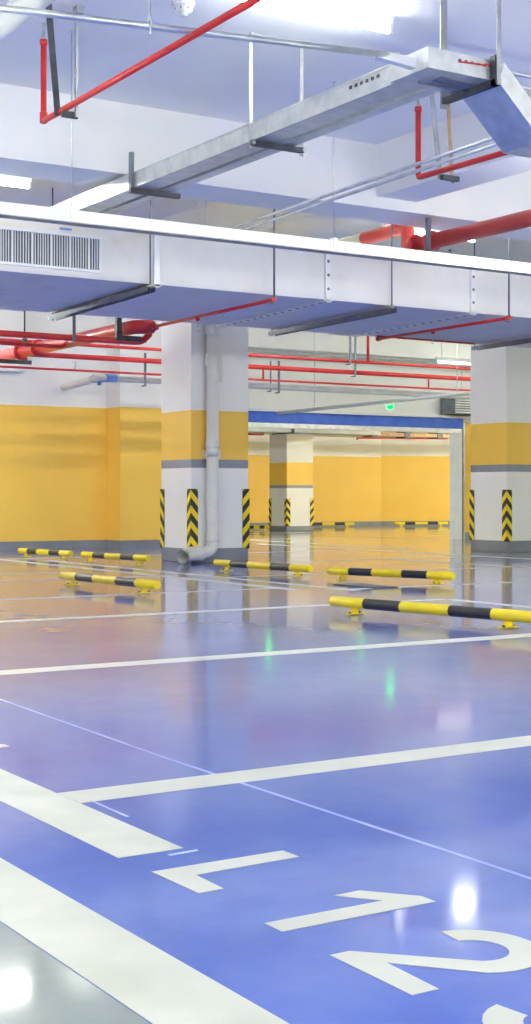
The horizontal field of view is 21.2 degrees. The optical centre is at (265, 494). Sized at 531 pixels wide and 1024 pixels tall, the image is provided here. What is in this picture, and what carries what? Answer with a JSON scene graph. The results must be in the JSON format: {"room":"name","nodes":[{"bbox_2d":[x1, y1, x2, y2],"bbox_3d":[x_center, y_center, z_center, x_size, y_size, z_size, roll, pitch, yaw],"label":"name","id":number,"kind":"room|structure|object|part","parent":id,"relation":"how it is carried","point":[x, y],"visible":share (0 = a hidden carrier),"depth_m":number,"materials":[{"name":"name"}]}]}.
{"room":"parking garage","nodes":[
{"label":"parking garage","id":0,"kind":"room"},
{"bbox_2d":[0,311,106,549],"bbox_3d":[-8.534,-1.150,17.817,18.620,3.900,0.560,0,0,-32],"label":"wall","id":1,"kind":"structure","parent":0,"point":[53,440],"depth_m":20.91,"materials":[{"name":"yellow paint"}]},
{"bbox_2d":[61,353,470,399],"bbox_3d":[3.807,-1.715,24.135,15.567,0.470,1.949,0,0,-32],"label":"pipe","id":2,"kind":"object","parent":1,"relation":"attached to","point":[99,378],"visible":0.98,"depth_m":20.75,"materials":[{"name":"grey metal"}]},
{"bbox_2d":[107,317,160,548],"bbox_3d":[-1.334,-1.150,21.778,2.216,3.900,0.439,0,0,-32],"label":"wall","id":3,"kind":"structure","parent":0,"point":[133,410],"depth_m":21.18,"materials":[{"name":"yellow paint"}]},
{"bbox_2d":[0,525,530,1023],"bbox_3d":[3.350,0.799,18.091,39.000,0.001,37.000,0,0,-32],"label":"floor","id":4,"kind":"structure","parent":0,"point":[236,795],"depth_m":3.85,"materials":[{"name":"blue paint"}]},
{"bbox_2d":[18,548,72,559],"bbox_3d":[-2.772,0.741,17.813,0.124,0.110,1.224,0,0,-40],"label":"bar","id":5,"kind":"object","parent":4,"relation":"on","point":[25,551],"visible":1,"depth_m":17.75,"materials":[{"name":"yellow paint"}]},
{"bbox_2d":[59,571,160,592],"bbox_3d":[-1.343,0.741,12.016,0.124,0.110,1.688,0,0,-35],"label":"bar","id":6,"kind":"object","parent":4,"relation":"on","point":[145,584],"visible":1,"depth_m":11.89,"materials":[{"name":"yellow paint"}]},
{"bbox_3d":[-1.702,0.770,12.537,0.124,0.052,0.070,0,0,-35],"label":"leg","id":7,"kind":"part","parent":6,"relation":"part of","materials":[{"name":"yellow paint"}]},
{"bbox_3d":[-0.983,0.770,11.495,0.124,0.052,0.070,0,0,-35],"label":"leg","id":8,"kind":"part","parent":6,"relation":"part of","materials":[{"name":"yellow paint"}]},
{"bbox_2d":[81,552,150,564],"bbox_3d":[-1.765,0.741,16.599,0.124,0.110,1.358,0,0,-40],"label":"bar","id":9,"kind":"object","parent":4,"relation":"on","point":[134,557],"visible":1,"depth_m":16.53,"materials":[{"name":"yellow paint"}]},
{"bbox_3d":[-1.765,0.722,16.599,0.072,0.072,1.358,0,0,-40],"label":"rail","id":10,"kind":"part","parent":9,"relation":"part of","materials":[{"name":"yellow metal"}]},
{"bbox_2d":[161,321,247,562],"bbox_3d":[-0.735,-0.870,17.132,0.790,3.340,0.745,0,0,-32],"label":"pillar","id":11,"kind":"structure","parent":4,"relation":"on","point":[183,347],"depth_m":16.88,"materials":[{"name":"white paint"}]},
{"bbox_2d":[160,489,163,547],"bbox_3d":[-1.214,0.288,17.223,0.098,0.713,0.098,0,0,-32],"label":"guard","id":12,"kind":"object","parent":11,"relation":"attached to","point":[161,490],"visible":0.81,"depth_m":17.20,"materials":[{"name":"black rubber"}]},
{"bbox_2d":[187,489,197,546],"bbox_3d":[-0.858,0.288,16.660,0.098,0.713,0.098,0,0,-32],"label":"guard","id":13,"kind":"object","parent":11,"relation":"attached to","point":[192,494],"visible":0.82,"depth_m":16.62,"materials":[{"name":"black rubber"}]},
{"bbox_2d":[177,324,222,563],"bbox_3d":[-0.774,-0.862,16.518,0.215,3.317,0.645,0,0,42],"label":"drain pipe","id":14,"kind":"object","parent":11,"relation":"attached to","point":[213,360],"visible":1,"depth_m":16.59,"materials":[{"name":"white plastic"}]},
{"bbox_2d":[242,489,249,548],"bbox_3d":[-0.256,0.288,17.040,0.098,0.713,0.098,0,0,-32],"label":"guard","id":15,"kind":"object","parent":11,"relation":"attached to","point":[245,492],"visible":1,"depth_m":17.00,"materials":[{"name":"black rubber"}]},
{"bbox_2d":[250,525,268,529],"bbox_3d":[-0.195,0.741,31.556,0.559,0.110,0.124,0,0,-6],"label":"bar","id":16,"kind":"object","parent":4,"relation":"on","point":[266,527],"visible":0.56,"depth_m":31.54,"materials":[{"name":"yellow paint"}]},
{"bbox_2d":[213,559,312,575],"bbox_3d":[-0.046,0.741,14.419,0.124,0.110,1.628,0,0,-37],"label":"bar","id":17,"kind":"object","parent":4,"relation":"on","point":[226,564],"visible":1,"depth_m":14.32,"materials":[{"name":"yellow paint"}]},
{"bbox_3d":[0.318,0.770,13.929,0.124,0.052,0.070,0,0,-37],"label":"leg","id":18,"kind":"part","parent":17,"relation":"part of","materials":[{"name":"yellow paint"}]},
{"bbox_2d":[270,434,312,530],"bbox_3d":[0.573,-0.330,31.669,0.700,2.260,0.720,0,0,-32],"label":"pillar","id":19,"kind":"structure","parent":4,"relation":"on","point":[291,455],"depth_m":31.40,"materials":[{"name":"white paint"}]},
{"bbox_2d":[269,498,270,525],"bbox_3d":[0.139,0.390,31.774,0.098,0.609,0.098,0,0,-32],"label":"guard","id":20,"kind":"object","parent":19,"relation":"attached to","point":[269,498],"visible":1,"depth_m":31.75,"materials":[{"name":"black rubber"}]},
{"bbox_2d":[284,498,289,525],"bbox_3d":[0.482,0.390,31.232,0.098,0.609,0.098,0,0,-32],"label":"guard","id":21,"kind":"object","parent":19,"relation":"attached to","point":[286,500],"visible":1,"depth_m":31.20,"materials":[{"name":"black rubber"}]},
{"bbox_2d":[310,498,313,525],"bbox_3d":[1.007,0.390,31.564,0.098,0.609,0.098,0,0,-32],"label":"guard","id":22,"kind":"object","parent":19,"relation":"attached to","point":[311,499],"visible":1,"depth_m":31.52,"materials":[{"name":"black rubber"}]},
{"bbox_2d":[314,522,354,526],"bbox_3d":[1.544,0.741,34.933,1.493,0.110,0.124,0,0,-28],"label":"bar","id":23,"kind":"object","parent":4,"relation":"on","point":[347,524],"visible":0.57,"depth_m":35.02,"materials":[{"name":"yellow paint"}]},
{"bbox_2d":[248,408,470,538],"bbox_3d":[1.450,-0.301,24.201,5.080,2.198,0.360,0,0,-32],"label":"door frame","id":24,"kind":"structure","parent":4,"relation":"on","point":[257,417],"depth_m":24.65,"materials":[{"name":"blue paint"}]},
{"bbox_3d":[1.397,-1.135,24.129,4.913,0.079,0.135,0,0,-32],"label":"rail","id":25,"kind":"part","parent":24,"relation":"part of","materials":[{"name":"metal"}]},
{"bbox_3d":[3.409,-0.148,25.393,0.185,1.892,0.120,0,0,-32],"label":"post","id":26,"kind":"part","parent":24,"relation":"part of","materials":[{"name":"white metal"}]},
{"bbox_3d":[3.536,-0.279,25.467,0.070,2.153,0.130,0,0,-32],"label":"guide rail","id":27,"kind":"part","parent":24,"relation":"part of","materials":[{"name":"metal"}]},
{"bbox_2d":[333,583,397,588],"bbox_3d":[0.868,0.793,12.380,0.260,0.012,0.600,0,0,-32],"label":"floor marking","id":28,"kind":"object","parent":4,"relation":"on","point":[362,585],"visible":1,"depth_m":12.29,"materials":[{"name":"paint"}]},
{"bbox_2d":[326,567,454,583],"bbox_3d":[1.131,0.741,13.034,1.415,0.110,0.124,0,0,41],"label":"bar","id":29,"kind":"object","parent":4,"relation":"on","point":[436,576],"visible":1,"depth_m":12.97,"materials":[{"name":"yellow paint"}]},
{"bbox_3d":[0.731,0.770,13.383,0.070,0.052,0.124,0,0,41],"label":"leg","id":30,"kind":"part","parent":29,"relation":"part of","materials":[{"name":"yellow paint"}]},
{"bbox_3d":[1.531,0.770,12.685,0.070,0.052,0.124,0,0,41],"label":"leg","id":31,"kind":"part","parent":29,"relation":"part of","materials":[{"name":"yellow paint"}]},
{"bbox_2d":[394,522,447,525],"bbox_3d":[3.933,0.741,35.852,1.543,0.110,0.124,0,0,-25],"label":"bar","id":32,"kind":"object","parent":4,"relation":"on","point":[395,523],"visible":1,"depth_m":35.79,"materials":[{"name":"yellow paint"}]},
{"bbox_2d":[329,596,530,628],"bbox_3d":[1.023,0.741,8.972,0.124,0.110,1.733,0,0,-41],"label":"bar","id":33,"kind":"object","parent":4,"relation":"on","point":[508,616],"visible":1,"depth_m":8.89,"materials":[{"name":"yellow paint"}]},
{"bbox_3d":[0.594,0.770,9.460,0.124,0.052,0.070,0,0,-41],"label":"leg","id":34,"kind":"part","parent":33,"relation":"part of","materials":[{"name":"yellow paint"}]},
{"bbox_3d":[1.452,0.770,8.483,0.124,0.052,0.070,0,0,-41],"label":"leg","id":35,"kind":"part","parent":33,"relation":"part of","materials":[{"name":"yellow paint"}]},
{"bbox_2d":[471,344,530,552],"bbox_3d":[3.500,-0.870,19.996,0.950,3.340,0.760,0,0,-32],"label":"pillar","id":36,"kind":"structure","parent":4,"relation":"on","point":[500,376],"depth_m":19.61,"materials":[{"name":"white paint"}]},
{"bbox_2d":[469,490,473,539],"bbox_3d":[2.949,0.288,20.051,0.098,0.713,0.098,0,0,-32],"label":"guard","id":37,"kind":"object","parent":36,"relation":"attached to","point":[471,492],"visible":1,"depth_m":20.03,"materials":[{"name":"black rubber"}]},
{"bbox_2d":[502,490,511,541],"bbox_3d":[3.314,0.288,19.475,0.098,0.713,0.098,0,0,-32],"label":"guard","id":38,"kind":"object","parent":36,"relation":"attached to","point":[506,494],"visible":1,"depth_m":19.44,"materials":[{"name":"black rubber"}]},
{"bbox_2d":[0,0,530,262],"bbox_3d":[3.256,-3.200,10.755,31.400,0.200,25.100,0,0,-32],"label":"ceiling","id":39,"kind":"structure","parent":0,"point":[205,76],"depth_m":10.14,"materials":[{"name":"paint"}]},
{"bbox_2d":[0,310,26,371],"bbox_3d":[-9.850,-2.440,16.559,15.050,1.320,0.159,0,0,-32],"label":"ceiling beam","id":40,"kind":"structure","parent":39,"relation":"attached to","point":[9,320],"depth_m":20.40,"materials":[{"name":"white paint"}]},
{"bbox_2d":[0,174,31,188],"bbox_3d":[-2.565,-2.888,12.102,1.200,0.425,0.090,0,0,-32],"label":"ceiling light","id":41,"kind":"object","parent":39,"relation":"hanging from","point":[4,178],"visible":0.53,"depth_m":12.33,"materials":[{"name":"white plastic"}]},
{"bbox_2d":[0,311,31,364],"bbox_3d":[-3.222,-2.385,18.100,0.500,1.430,0.040,0,0,-32],"label":"hanger","id":42,"kind":"object","parent":39,"relation":"hanging from","point":[8,361],"visible":0.55,"depth_m":18.14,"materials":[{"name":"metal"}]},
{"bbox_3d":[-3.222,-1.695,18.100,0.500,0.050,0.040,0,0,-32],"label":"support arm","id":43,"kind":"part","parent":42,"relation":"part of","materials":[{"name":"metal"}]},
{"bbox_2d":[0,320,158,359],"bbox_3d":[-2.785,-1.800,17.547,0.337,0.208,5.702,0,0,-32],"label":"pipe","id":44,"kind":"object","parent":42,"relation":"hanging from","point":[131,327],"visible":0.83,"depth_m":16.24,"materials":[{"name":"red metal"}]},
{"bbox_2d":[0,341,65,348],"bbox_3d":[-3.975,-1.753,15.589,3.944,0.094,0.047,0,0,-32],"label":"pipe","id":45,"kind":"object","parent":44,"relation":"attached to","point":[9,343],"visible":1,"depth_m":16.38,"materials":[{"name":"red metal"}]},
{"bbox_2d":[0,0,55,39],"bbox_3d":[-0.636,-2.861,6.750,0.156,0.478,8.090,0,0,-32],"label":"ceiling light","id":46,"kind":"object","parent":39,"relation":"hanging from","point":[9,22],"visible":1,"depth_m":7.87,"materials":[{"name":"plastic"}]},
{"bbox_2d":[46,4,84,118],"bbox_3d":[-1.312,-2.752,9.016,0.261,0.705,0.204,0,0,-32],"label":"hanger","id":47,"kind":"object","parent":39,"relation":"hanging from","point":[79,9],"visible":0.94,"depth_m":9.02,"materials":[{"name":"metal"}]},
{"bbox_2d":[40,0,262,123],"bbox_3d":[-0.455,-2.767,7.708,0.052,0.654,3.896,0,0,-32],"label":"pipe","id":48,"kind":"object","parent":47,"relation":"hanging from","point":[45,118],"visible":1,"depth_m":8.29,"materials":[{"name":"red metal"}]},
{"bbox_2d":[0,315,151,344],"bbox_3d":[-3.038,-2.355,14.313,4.164,1.490,0.225,0,0,-32],"label":"pipe","id":49,"kind":"object","parent":39,"relation":"hanging from","point":[72,338],"visible":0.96,"depth_m":14.98,"materials":[{"name":"metal"}]},
{"bbox_2d":[115,317,146,342],"bbox_3d":[-1.455,-2.147,15.360,0.360,0.985,0.040,0,0,-32],"label":"hanger","id":50,"kind":"object","parent":49,"relation":"attached to","point":[118,321],"visible":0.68,"depth_m":15.28,"materials":[{"name":"metal"}]},
{"bbox_3d":[-1.455,-1.685,15.360,0.360,0.060,0.040,0,0,-32],"label":"support arm","id":51,"kind":"part","parent":50,"relation":"part of","materials":[{"name":"metal"}]},
{"bbox_2d":[48,188,155,320],"bbox_3d":[-1.573,-2.428,13.331,0.090,1.344,2.364,0,0,-30],"label":"hanger","id":52,"kind":"object","parent":39,"relation":"hanging from","point":[149,289],"visible":0.84,"depth_m":13.01,"materials":[{"name":"metal"}]},
{"bbox_3d":[-1.001,-2.428,12.323,0.013,1.344,0.014,0,0,-32],"label":"threaded rod","id":53,"kind":"part","parent":52,"relation":"part of","materials":[{"name":"metal"}]},
{"bbox_2d":[0,218,530,347],"bbox_3d":[-0.141,-2.042,14.256,11.000,0.467,2.312,0,0,-32],"label":"air duct","id":54,"kind":"object","parent":52,"relation":"hanging from","point":[45,267],"visible":1,"depth_m":13.32,"materials":[{"name":"white metal"}]},
{"bbox_2d":[0,226,101,272],"bbox_3d":[-1.905,-2.044,11.797,1.190,0.308,0.021,0,0,-32],"label":"grille","id":55,"kind":"object","parent":54,"relation":"attached to","point":[38,249],"depth_m":11.86,"materials":[{"name":"white metal"}]},
{"bbox_2d":[173,0,193,16],"bbox_3d":[-0.517,-3.056,8.937,0.136,0.088,0.136,0,0,-32],"label":"smoke detector","id":56,"kind":"object","parent":39,"relation":"attached to","point":[183,8],"visible":1,"depth_m":8.90,"materials":[{"name":"white plastic"}]},
{"bbox_2d":[0,0,399,56],"bbox_3d":[-1.028,-2.768,7.363,3.808,0.665,0.076,0,0,-20],"label":"conduit","id":57,"kind":"object","parent":39,"relation":"hanging from","point":[149,26],"visible":1,"depth_m":7.55,"materials":[{"name":"metal"}]},
{"bbox_3d":[-0.612,-2.800,7.516,0.010,0.600,0.010,0,0,-32],"label":"hanger rod","id":58,"kind":"part","parent":57,"relation":"part of","materials":[{"name":"metal"}]},
{"bbox_2d":[152,209,276,330],"bbox_3d":[-0.549,-2.363,13.919,0.059,1.474,2.436,0,0,-31],"label":"pipe","id":59,"kind":"object","parent":39,"relation":"hanging from","point":[272,300],"visible":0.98,"depth_m":13.50,"materials":[{"name":"metal"}]},
{"bbox_3d":[0.064,-2.415,12.913,0.056,1.370,0.020,0,0,-32],"label":"hanger rod","id":60,"kind":"part","parent":59,"relation":"part of","materials":[{"name":"metal"}]},
{"bbox_2d":[0,336,470,369],"bbox_3d":[3.451,-2.515,22.515,17.900,1.170,0.090,0,0,-32],"label":"pipe","id":61,"kind":"object","parent":39,"relation":"hanging from","point":[349,361],"visible":0.4,"depth_m":20.83,"materials":[{"name":"red metal"}]},
{"bbox_2d":[29,337,470,387],"bbox_3d":[3.854,-2.375,22.831,16.880,1.450,0.093,0,0,-32],"label":"pipe","id":62,"kind":"object","parent":39,"relation":"hanging from","point":[354,372],"visible":0.69,"depth_m":20.67,"materials":[{"name":"red metal"}]},
{"bbox_2d":[0,362,470,390],"bbox_3d":[3.178,-1.700,22.478,18.400,0.127,0.053,0,0,-32],"label":"pipe","id":63,"kind":"object","parent":62,"relation":"attached to","point":[1,366],"visible":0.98,"depth_m":20.44,"materials":[{"name":"red metal"}]},
{"bbox_2d":[161,201,353,235],"bbox_3d":[-0.176,-2.870,14.826,0.450,0.460,3.990,0,0,-32],"label":"ceiling beam","id":64,"kind":"structure","parent":39,"relation":"attached to","point":[219,214],"depth_m":14.37,"materials":[{"name":"white paint"}]},
{"bbox_2d":[0,83,530,241],"bbox_3d":[1.645,-2.820,13.303,31.000,0.560,0.530,0,0,-32],"label":"ceiling beam","id":65,"kind":"structure","parent":39,"relation":"attached to","point":[104,132],"depth_m":11.72,"materials":[{"name":"white paint"}]},
{"bbox_2d":[425,217,454,253],"bbox_3d":[1.609,-2.370,13.098,0.320,0.340,0.040,0,0,-32],"label":"hanger","id":66,"kind":"object","parent":65,"relation":"hanging from","point":[427,219],"visible":0.67,"depth_m":13.01,"materials":[{"name":"metal"}]},
{"bbox_2d":[338,209,530,250],"bbox_3d":[2.273,-2.453,12.069,0.312,0.406,8.334,0,0,-31],"label":"pipe","id":67,"kind":"object","parent":66,"relation":"hanging from","point":[519,220],"visible":0.71,"depth_m":12.89,"materials":[{"name":"red metal"}]},
{"bbox_3d":[1.609,-2.225,13.098,0.320,0.050,0.040,0,0,-32],"label":"support arm","id":68,"kind":"part","parent":66,"relation":"part of","materials":[{"name":"metal"}]},
{"bbox_2d":[0,30,530,275],"bbox_3d":[0.904,-2.458,10.920,10.800,1.284,0.107,0,0,-32],"label":"cable tray","id":69,"kind":"object","parent":39,"relation":"hanging from","point":[70,216],"visible":0.98,"depth_m":10.23,"materials":[{"name":"white metal"}]},
{"bbox_3d":[-1.297,-2.505,9.497,0.044,1.190,0.044,0,0,-32],"label":"hanger rod","id":70,"kind":"part","parent":69,"relation":"part of","materials":[{"name":"metal"}]},
{"bbox_3d":[0.512,-2.505,10.641,0.044,1.190,0.044,0,0,-32],"label":"hanger rod","id":71,"kind":"part","parent":69,"relation":"part of","materials":[{"name":"metal"}]},
{"bbox_2d":[249,32,306,156],"bbox_3d":[0.095,-2.715,9.666,0.478,0.770,0.062,0,0,-32],"label":"hanger","id":72,"kind":"object","parent":39,"relation":"hanging from","point":[256,143],"visible":0.77,"depth_m":9.57,"materials":[{"name":"metal"}]},
{"bbox_3d":[0.081,-2.367,9.658,0.420,0.034,0.040,0,0,-32],"label":"support arm","id":73,"kind":"part","parent":72,"relation":"part of","materials":[{"name":"metal"}]},
{"bbox_2d":[51,46,530,213],"bbox_3d":[0.047,-2.295,12.274,3.600,0.422,8.303,0,0,-32],"label":"cable tray","id":74,"kind":"object","parent":72,"relation":"hanging from","point":[504,111],"visible":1,"depth_m":8.78,"materials":[{"name":"metal"}]},
{"bbox_2d":[129,152,180,198],"bbox_3d":[-0.869,-2.502,11.140,0.440,0.315,0.040,0,0,-32],"label":"hanger","id":75,"kind":"object","parent":74,"relation":"attached to","point":[132,189],"visible":1,"depth_m":11.05,"materials":[{"name":"metal"}]},
{"bbox_3d":[-0.869,-2.365,11.140,0.440,0.039,0.040,0,0,-32],"label":"support arm","id":76,"kind":"part","parent":75,"relation":"part of","materials":[{"name":"metal"}]},
{"bbox_2d":[236,0,394,34],"bbox_3d":[0.287,-3.047,8.901,1.250,0.105,0.090,0,0,-32],"label":"ceiling light","id":77,"kind":"object","parent":39,"relation":"attached to","point":[322,6],"visible":1,"depth_m":8.98,"materials":[{"name":"white plastic"}]},
{"bbox_2d":[268,224,396,335],"bbox_3d":[0.649,-2.428,14.737,0.090,1.344,2.364,0,0,-30],"label":"hanger","id":78,"kind":"object","parent":39,"relation":"hanging from","point":[390,310],"visible":0.77,"depth_m":14.40,"materials":[{"name":"metal"}]},
{"bbox_3d":[1.222,-2.428,13.728,0.013,1.344,0.014,0,0,-32],"label":"threaded rod","id":79,"kind":"part","parent":78,"relation":"part of","materials":[{"name":"metal"}]},
{"bbox_2d":[328,333,348,335],"bbox_3d":[2.310,-2.870,21.840,0.450,0.460,4.050,0,0,-32],"label":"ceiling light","id":80,"kind":"structure","parent":39,"relation":"attached to","point":[328,333],"depth_m":23.40,"materials":[{"name":"white paint"}]},
{"bbox_2d":[197,137,492,228],"bbox_3d":[0.421,-2.753,11.624,0.045,0.694,6.007,0,0,-30],"label":"conduit","id":81,"kind":"object","parent":39,"relation":"hanging from","point":[488,139],"visible":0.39,"depth_m":10.94,"materials":[{"name":"metal"}]},
{"bbox_2d":[206,143,497,229],"bbox_3d":[0.506,-2.748,11.678,0.045,0.704,6.007,0,0,-30],"label":"conduit","id":82,"kind":"object","parent":39,"relation":"hanging from","point":[492,145],"visible":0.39,"depth_m":11.04,"materials":[{"name":"metal"}]},
{"bbox_2d":[248,327,470,362],"bbox_3d":[4.644,-2.730,25.979,12.380,0.740,0.450,0,0,-32],"label":"ceiling beam","id":83,"kind":"structure","parent":39,"relation":"attached to","point":[258,338],"depth_m":23.74,"materials":[{"name":"white paint"}]},
{"bbox_2d":[248,348,465,362],"bbox_3d":[4.665,-2.330,25.927,12.200,0.036,0.034,0,0,-32],"label":"conduit","id":84,"kind":"object","parent":83,"relation":"attached to","point":[261,350],"visible":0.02,"depth_m":23.75,"materials":[{"name":"metal"}]},
{"bbox_2d":[248,353,469,366],"bbox_3d":[4.639,-2.270,25.969,12.200,0.036,0.034,0,0,-32],"label":"conduit","id":85,"kind":"object","parent":83,"relation":"attached to","point":[248,353],"visible":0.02,"depth_m":24.03,"materials":[{"name":"metal"}]},
{"bbox_2d":[276,332,470,414],"bbox_3d":[1.616,-2.199,22.135,3.535,1.793,0.055,0,0,36],"label":"conduit","id":86,"kind":"object","parent":39,"relation":"attached to","point":[466,392],"visible":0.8,"depth_m":22.06,"materials":[{"name":"grey metal"}]},
{"bbox_2d":[387,403,392,408],"bbox_3d":[1.923,-1.373,21.910,0.104,0.115,0.104,0,0,-32],"label":"exit sign","id":87,"kind":"object","parent":86,"relation":"attached to","point":[389,405],"visible":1,"depth_m":21.87,"materials":[{"name":"green plastic"}]},
{"bbox_2d":[382,223,475,242],"bbox_3d":[1.698,-2.877,14.621,1.200,0.445,0.090,0,0,-32],"label":"ceiling light","id":88,"kind":"object","parent":39,"relation":"hanging from","point":[416,229],"visible":0.15,"depth_m":14.54,"materials":[{"name":"white"}]},
{"bbox_2d":[375,239,511,344],"bbox_3d":[2.457,-2.363,15.569,1.525,1.474,2.292,0,0,-32],"label":"pipe","id":89,"kind":"object","parent":39,"relation":"hanging from","point":[506,318],"visible":0.98,"depth_m":15.21,"materials":[{"name":"metal"}]},
{"bbox_3d":[2.429,-2.415,14.243,0.056,1.370,0.020,0,0,-32],"label":"hanger rod","id":90,"kind":"part","parent":89,"relation":"part of","materials":[{"name":"metal"}]},
{"bbox_2d":[430,94,459,182],"bbox_3d":[1.365,-2.746,10.857,0.238,0.712,0.173,0,0,-32],"label":"hanger","id":91,"kind":"object","parent":39,"relation":"hanging from","point":[451,177],"visible":0.81,"depth_m":10.82,"materials":[{"name":"metal"}]},
{"bbox_2d":[415,100,508,179],"bbox_3d":[2.232,-2.761,9.385,0.056,0.666,3.859,0,0,-34],"label":"pipe","id":92,"kind":"object","parent":91,"relation":"hanging from","point":[418,109],"visible":0.77,"depth_m":10.83,"materials":[{"name":"metal"}]},
{"bbox_2d":[435,357,470,364],"bbox_3d":[3.453,-2.678,24.663,1.250,0.845,0.090,0,0,-32],"label":"ceiling light","id":93,"kind":"object","parent":39,"relation":"hanging from","point":[441,359],"visible":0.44,"depth_m":24.49,"materials":[{"name":"white plastic"}]},
{"bbox_2d":[376,91,530,201],"bbox_3d":[2.590,-2.870,10.452,0.450,0.460,5.300,0,0,-32],"label":"ceiling beam","id":94,"kind":"structure","parent":39,"relation":"attached to","point":[399,152],"depth_m":11.96,"materials":[{"name":"white paint"}]},
{"bbox_2d":[511,71,530,78],"bbox_3d":[2.852,-2.700,9.896,3.600,0.024,0.024,0,0,-32],"label":"conduit","id":95,"kind":"object","parent":94,"relation":"attached to","point":[513,72],"visible":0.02,"depth_m":9.12,"materials":[{"name":"metal"}]},
{"bbox_2d":[521,85,530,90],"bbox_3d":[2.799,-2.660,9.981,3.600,0.024,0.024,0,0,-32],"label":"conduit","id":96,"kind":"object","parent":94,"relation":"attached to","point":[523,87],"visible":0.02,"depth_m":9.28,"materials":[{"name":"metal"}]},
{"bbox_2d":[440,0,500,109],"bbox_3d":[1.198,-2.710,8.339,0.050,0.780,0.504,0,0,-32],"label":"hanger","id":97,"kind":"object","parent":39,"relation":"hanging from","point":[495,81],"visible":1,"depth_m":8.27,"materials":[{"name":"metal"}]},
{"bbox_3d":[1.202,-2.434,8.344,0.040,0.172,0.500,0,0,-32],"label":"support arm","id":98,"kind":"part","parent":97,"relation":"part of","materials":[{"name":"metal"}]},
{"bbox_2d":[471,242,530,350],"bbox_3d":[3.126,-2.428,16.303,0.090,1.344,2.364,0,0,-30],"label":"hanger","id":99,"kind":"object","parent":39,"relation":"hanging from","point":[527,340],"visible":0.69,"depth_m":16.85,"materials":[{"name":"metal"}]},
{"bbox_2d":[248,435,380,526],"bbox_3d":[-2.212,-0.400,33.623,12.200,2.400,0.200,0,0,-32],"label":"wall","id":100,"kind":"structure","parent":0,"point":[346,470],"depth_m":36.04,"materials":[{"name":"yellow paint"}]},
{"bbox_2d":[264,431,449,438],"bbox_3d":[3.649,-1.530,31.650,20.400,0.140,9.800,0,0,-32],"label":"ceiling","id":101,"kind":"structure","parent":0,"point":[381,431],"depth_m":35.66,"materials":[{"name":"paint"}]},
{"bbox_2d":[248,433,264,435],"bbox_3d":[-1.462,-1.370,29.837,3.422,0.184,0.043,0,0,-32],"label":"pipe","id":102,"kind":"object","parent":101,"relation":"hanging from","point":[260,434],"visible":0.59,"depth_m":30.63,"materials":[{"name":"red metal"}]},
{"bbox_2d":[248,427,380,435],"bbox_3d":[-0.100,-1.333,28.037,5.400,0.245,0.740,0,0,-32],"label":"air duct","id":103,"kind":"object","parent":101,"relation":"hanging from","point":[274,431],"visible":0.29,"depth_m":28.42,"materials":[{"name":"grey metal"}]},
{"bbox_2d":[356,433,448,439],"bbox_3d":[3.137,-1.341,32.273,2.635,0.242,0.036,0,0,-32],"label":"pipe","id":104,"kind":"object","parent":101,"relation":"hanging from","point":[357,438],"visible":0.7,"depth_m":31.99,"materials":[{"name":"red metal"}]},
{"bbox_2d":[362,432,449,438],"bbox_3d":[4.797,-1.347,32.080,6.600,0.215,0.340,0,0,-32],"label":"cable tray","id":105,"kind":"object","parent":101,"relation":"hanging from","point":[383,434],"visible":0.26,"depth_m":30.90,"materials":[{"name":"metal"}]},
{"bbox_2d":[248,351,470,538],"bbox_3d":[4.471,-1.150,26.253,12.380,3.900,0.200,0,0,-32],"label":"wall","id":106,"kind":"structure","parent":0,"point":[257,398],"depth_m":24.34,"materials":[{"name":"white paint"}]},
{"bbox_2d":[441,398,470,415],"bbox_3d":[3.970,-1.583,25.567,1.760,0.315,0.405,0,0,-32],"label":"box","id":107,"kind":"object","parent":106,"relation":"attached to","point":[448,406],"visible":0.3,"depth_m":25.06,"materials":[{"name":"metal"}]},
{"bbox_2d":[381,439,449,524],"bbox_3d":[7.324,-0.400,37.346,8.721,2.400,0.224,0,0,-6],"label":"wall","id":108,"kind":"structure","parent":0,"point":[415,473],"depth_m":36.89,"materials":[{"name":"yellow paint"}]}
]}

